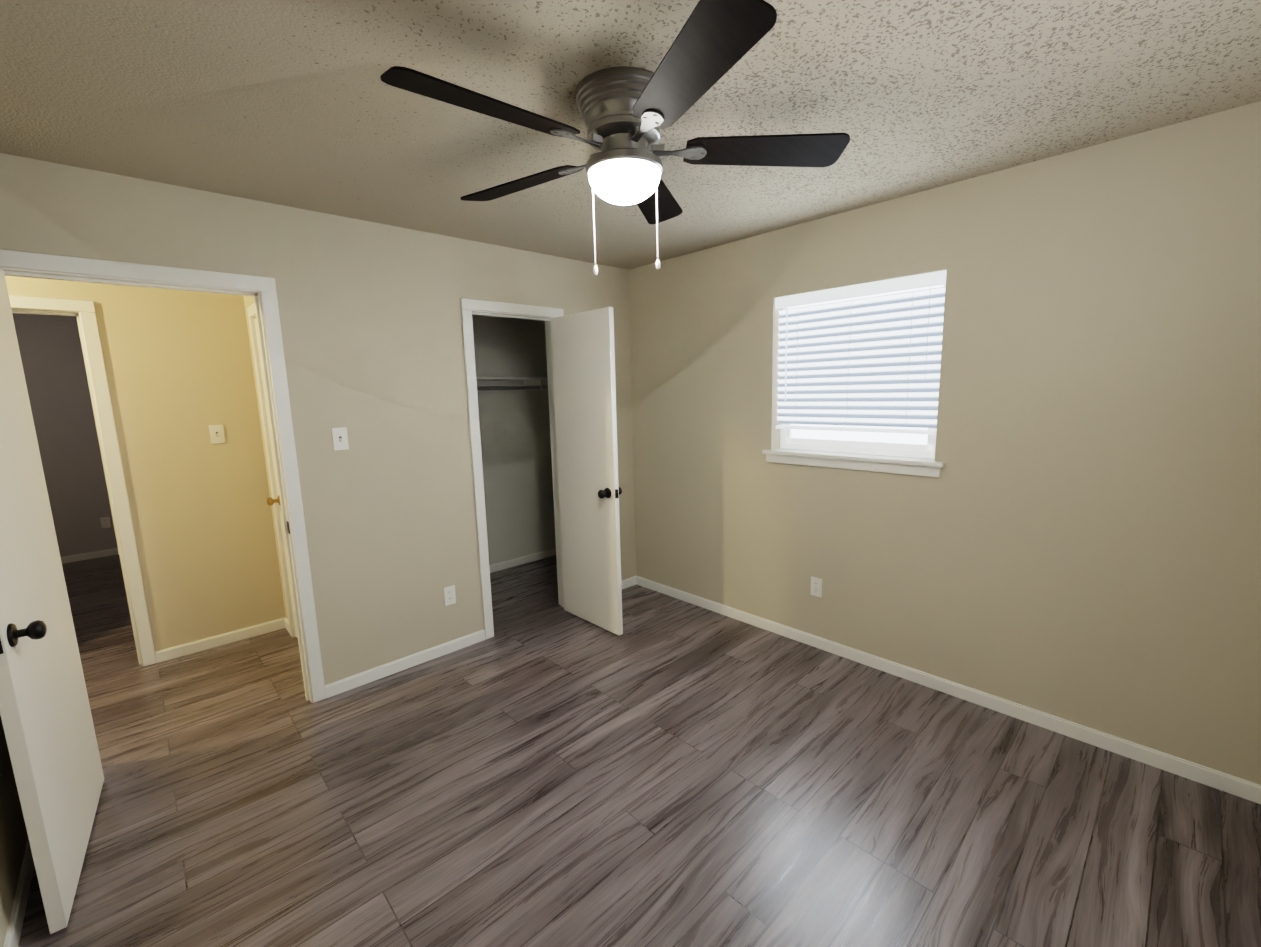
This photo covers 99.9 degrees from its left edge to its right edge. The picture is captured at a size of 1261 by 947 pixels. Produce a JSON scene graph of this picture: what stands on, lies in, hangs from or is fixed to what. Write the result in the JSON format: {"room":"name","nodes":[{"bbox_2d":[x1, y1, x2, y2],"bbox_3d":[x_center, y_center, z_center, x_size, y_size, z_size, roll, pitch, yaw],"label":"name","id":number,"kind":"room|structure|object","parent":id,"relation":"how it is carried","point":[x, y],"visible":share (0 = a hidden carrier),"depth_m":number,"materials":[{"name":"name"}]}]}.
{"room":"empty bedroom","nodes":[
{"label":"empty bedroom","id":0,"kind":"room"},
{"bbox_2d":[0,716,27,946],"bbox_3d":[-1.211,0.267,0.625,0.115,2.440,3.475,-10,12,-43],"label":"wall","id":1,"kind":"structure","parent":0,"point":[13,837],"depth_m":1.68,"materials":[{"name":"beige paint"}]},
{"bbox_2d":[4,839,33,946],"bbox_3d":[-1.167,1.424,0.898,0.030,0.068,3.360,-10,12,-43],"label":"baseboard","id":2,"kind":"structure","parent":1,"relation":"attached to","point":[13,934],"depth_m":1.63,"materials":[{"name":"white paint"}]},
{"bbox_2d":[0,268,103,933],"bbox_3d":[-1.974,0.315,1.728,0.171,2.022,0.823,-8,11,-38],"label":"entry door","id":3,"kind":"structure","parent":1,"relation":"in","point":[48,725],"depth_m":1.71,"materials":[{"name":"white paint"}]},
{"bbox_2d":[12,313,117,556],"bbox_3d":[-5.724,-0.315,5.122,3.000,2.440,0.115,-10,12,-43],"label":"wall","id":4,"kind":"structure","parent":0,"point":[54,367],"depth_m":5.21,"materials":[{"name":"paint"}]},
{"bbox_2d":[60,548,118,563],"bbox_3d":[-5.661,0.864,5.249,2.970,0.068,0.012,-10,12,-43],"label":"baseboard","id":5,"kind":"structure","parent":4,"relation":"attached to","point":[109,552],"depth_m":5.39,"materials":[{"name":"white paint"}]},
{"bbox_2d":[100,517,110,528],"bbox_3d":[-5.398,0.505,5.455,0.070,0.115,0.008,-10,12,-43],"label":"outlet","id":6,"kind":"object","parent":4,"relation":"attached to","point":[105,522],"visible":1,"depth_m":5.45,"materials":[{"name":"white plastic"}]},
{"bbox_2d":[243,296,287,619],"bbox_3d":[-1.999,-0.103,3.135,0.115,2.440,1.065,-10,12,-43],"label":"wall","id":7,"kind":"structure","parent":0,"point":[248,301],"depth_m":3.43,"materials":[{"name":"beige paint"}]},
{"bbox_2d":[247,303,295,636],"bbox_3d":[-1.941,0.069,3.105,0.143,2.107,0.894,-10,12,-43],"label":"door frame","id":8,"kind":"structure","parent":7,"relation":"attached to","point":[251,311],"depth_m":3.33,"materials":[{"name":"white paint"}]},
{"bbox_2d":[254,318,297,637],"bbox_3d":[-1.967,0.103,3.086,0.169,2.022,0.754,-10,12,-43],"label":"hall door","id":9,"kind":"structure","parent":7,"relation":"in","point":[271,501],"depth_m":3.29,"materials":[{"name":"white paint"}]},
{"bbox_2d":[5,276,555,651],"bbox_3d":[-2.539,-0.131,3.408,5.865,2.440,0.155,-10,12,-43],"label":"wall","id":10,"kind":"structure","parent":0,"point":[179,371],"depth_m":3.30,"materials":[{"name":"beige paint"}]},
{"bbox_2d":[9,295,156,666],"bbox_3d":[-3.272,0.155,2.775,0.929,2.107,0.143,-10,12,-43],"label":"door frame","id":11,"kind":"structure","parent":10,"relation":"attached to","point":[83,312],"depth_m":2.98,"materials":[{"name":"white paint"}]},
{"bbox_2d":[209,425,224,443],"bbox_3d":[-2.569,-0.245,3.297,0.070,0.115,0.022,-10,12,-43],"label":"light switch","id":12,"kind":"object","parent":10,"relation":"attached to","point":[217,434],"visible":1,"depth_m":3.30,"materials":[{"name":"white plastic"}]},
{"bbox_2d":[155,617,288,662],"bbox_3d":[-2.618,1.068,3.429,0.678,0.068,0.012,-10,12,-43],"label":"baseboard","id":13,"kind":"structure","parent":10,"relation":"attached to","point":[207,643],"depth_m":3.40,"materials":[{"name":"white paint"}]},
{"bbox_2d":[476,377,547,391],"bbox_3d":[-1.095,-0.735,4.381,2.066,0.110,0.309,-10,12,-43],"label":"closet shelf","id":14,"kind":"object","parent":10,"relation":"attached to","point":[488,384],"visible":0.31,"depth_m":4.48,"materials":[{"name":"white wood"}]},
{"bbox_2d":[489,548,555,572],"bbox_3d":[-1.157,0.827,4.735,2.070,0.068,0.012,-10,12,-43],"label":"baseboard","id":15,"kind":"structure","parent":10,"relation":"attached to","point":[520,560],"depth_m":4.86,"materials":[{"name":"white paint"}]},
{"bbox_2d":[0,153,635,684],"bbox_3d":[-1.196,-0.115,3.080,3.550,2.440,0.115,-10,12,-43],"label":"wall","id":16,"kind":"structure","parent":0,"point":[372,329],"depth_m":2.81,"materials":[{"name":"beige paint"}]},
{"bbox_2d":[0,249,325,702],"bbox_3d":[-2.011,0.189,2.344,0.949,2.107,0.143,-10,12,-43],"label":"door frame","id":17,"kind":"structure","parent":16,"relation":"attached to","point":[262,290],"depth_m":2.48,"materials":[{"name":"white paint"}]},
{"bbox_2d":[332,427,348,450],"bbox_3d":[-1.479,-0.176,2.707,0.070,0.115,0.022,-10,12,-43],"label":"light switch","id":18,"kind":"object","parent":16,"relation":"attached to","point":[340,438],"visible":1,"depth_m":2.71,"materials":[{"name":"white plastic"}]},
{"bbox_2d":[325,629,485,697],"bbox_3d":[-1.264,1.087,3.084,0.914,0.068,0.012,-10,12,-43],"label":"baseboard","id":19,"kind":"structure","parent":16,"relation":"attached to","point":[365,677],"depth_m":3.03,"materials":[{"name":"white paint"}]},
{"bbox_2d":[443,585,455,605],"bbox_3d":[-1.091,0.738,3.206,0.070,0.115,0.008,-10,12,-43],"label":"outlet","id":20,"kind":"object","parent":16,"relation":"attached to","point":[449,596],"visible":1,"depth_m":3.20,"materials":[{"name":"white plastic"}]},
{"bbox_2d":[460,298,563,638],"bbox_3d":[-0.732,-0.028,3.525,0.731,2.107,0.130,-10,12,-43],"label":"trim","id":21,"kind":"structure","parent":16,"relation":"attached to","point":[470,308],"depth_m":3.31,"materials":[{"name":"white paint"}]},
{"bbox_2d":[550,307,622,634],"bbox_3d":[-0.290,0.004,3.445,0.171,2.022,0.605,-10,12,-43],"label":"closet door","id":22,"kind":"structure","parent":16,"relation":"in","point":[584,389],"depth_m":3.39,"materials":[{"name":"white paint"}]},
{"bbox_2d":[621,576,635,588],"bbox_3d":[-0.188,0.903,4.085,0.588,0.068,0.012,-10,12,-43],"label":"baseboard","id":23,"kind":"structure","parent":16,"relation":"attached to","point":[631,581],"depth_m":4.24,"materials":[{"name":"white paint"}]},
{"bbox_2d":[0,0,1260,269],"bbox_3d":[-2.351,-1.328,2.938,6.400,0.060,8.675,-10,12,-43],"label":"ceiling","id":24,"kind":"structure","parent":0,"point":[300,104],"depth_m":1.62,"materials":[{"name":"beige paint"}]},
{"bbox_2d":[380,0,849,274],"bbox_3d":[-0.055,-0.889,1.631,1.304,0.524,1.336,-10,12,-43],"label":"fan","id":25,"kind":"object","parent":24,"relation":"hanging from","point":[627,113],"visible":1,"depth_m":1.51,"materials":[{"name":"black wood"}]},
{"bbox_2d":[18,554,1260,946],"bbox_3d":[-2.258,1.145,3.291,6.400,0.060,8.760,-10,12,-43],"label":"floor","id":26,"kind":"structure","parent":0,"point":[542,768],"depth_m":1.99,"materials":[{"name":"laminate"}]},
{"bbox_2d":[629,101,1260,784],"bbox_3d":[1.268,-0.156,2.932,0.160,2.440,3.475,-10,12,-43],"label":"wall","id":27,"kind":"structure","parent":0,"point":[1071,533],"depth_m":2.30,"materials":[{"name":"beige paint"}]},
{"bbox_2d":[811,576,821,596],"bbox_3d":[1.100,0.672,3.140,0.008,0.115,0.070,-10,12,-43],"label":"outlet","id":28,"kind":"object","parent":27,"relation":"attached to","point":[816,586],"visible":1,"depth_m":3.14,"materials":[{"name":"white plastic"}]},
{"bbox_2d":[762,449,944,476],"bbox_3d":[1.200,-0.068,2.951,0.125,0.075,1.000,-10,12,-43],"label":"window sill","id":29,"kind":"structure","parent":27,"relation":"attached to","point":[903,465],"depth_m":2.86,"materials":[{"name":"white paint"}]},
{"bbox_2d":[780,282,945,458],"bbox_3d":[1.249,-0.560,2.934,0.065,0.897,0.906,-10,12,-43],"label":"window","id":30,"kind":"structure","parent":27,"relation":"in","point":[902,445],"depth_m":2.94,"materials":[{"name":"white plastic"}]},
{"bbox_2d":[775,270,945,434],"bbox_3d":[1.193,-0.614,2.873,0.068,0.768,0.898,-10,12,-43],"label":"window blinds","id":31,"kind":"object","parent":30,"relation":"attached to","point":[873,361],"visible":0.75,"depth_m":2.82,"materials":[{"name":"white"}]},
{"bbox_2d":[636,576,1260,803],"bbox_3d":[1.197,1.021,3.098,0.012,0.068,3.360,-10,12,-43],"label":"baseboard","id":32,"kind":"structure","parent":27,"relation":"attached to","point":[1196,772],"depth_m":2.49,"materials":[{"name":"white paint"}]}
]}

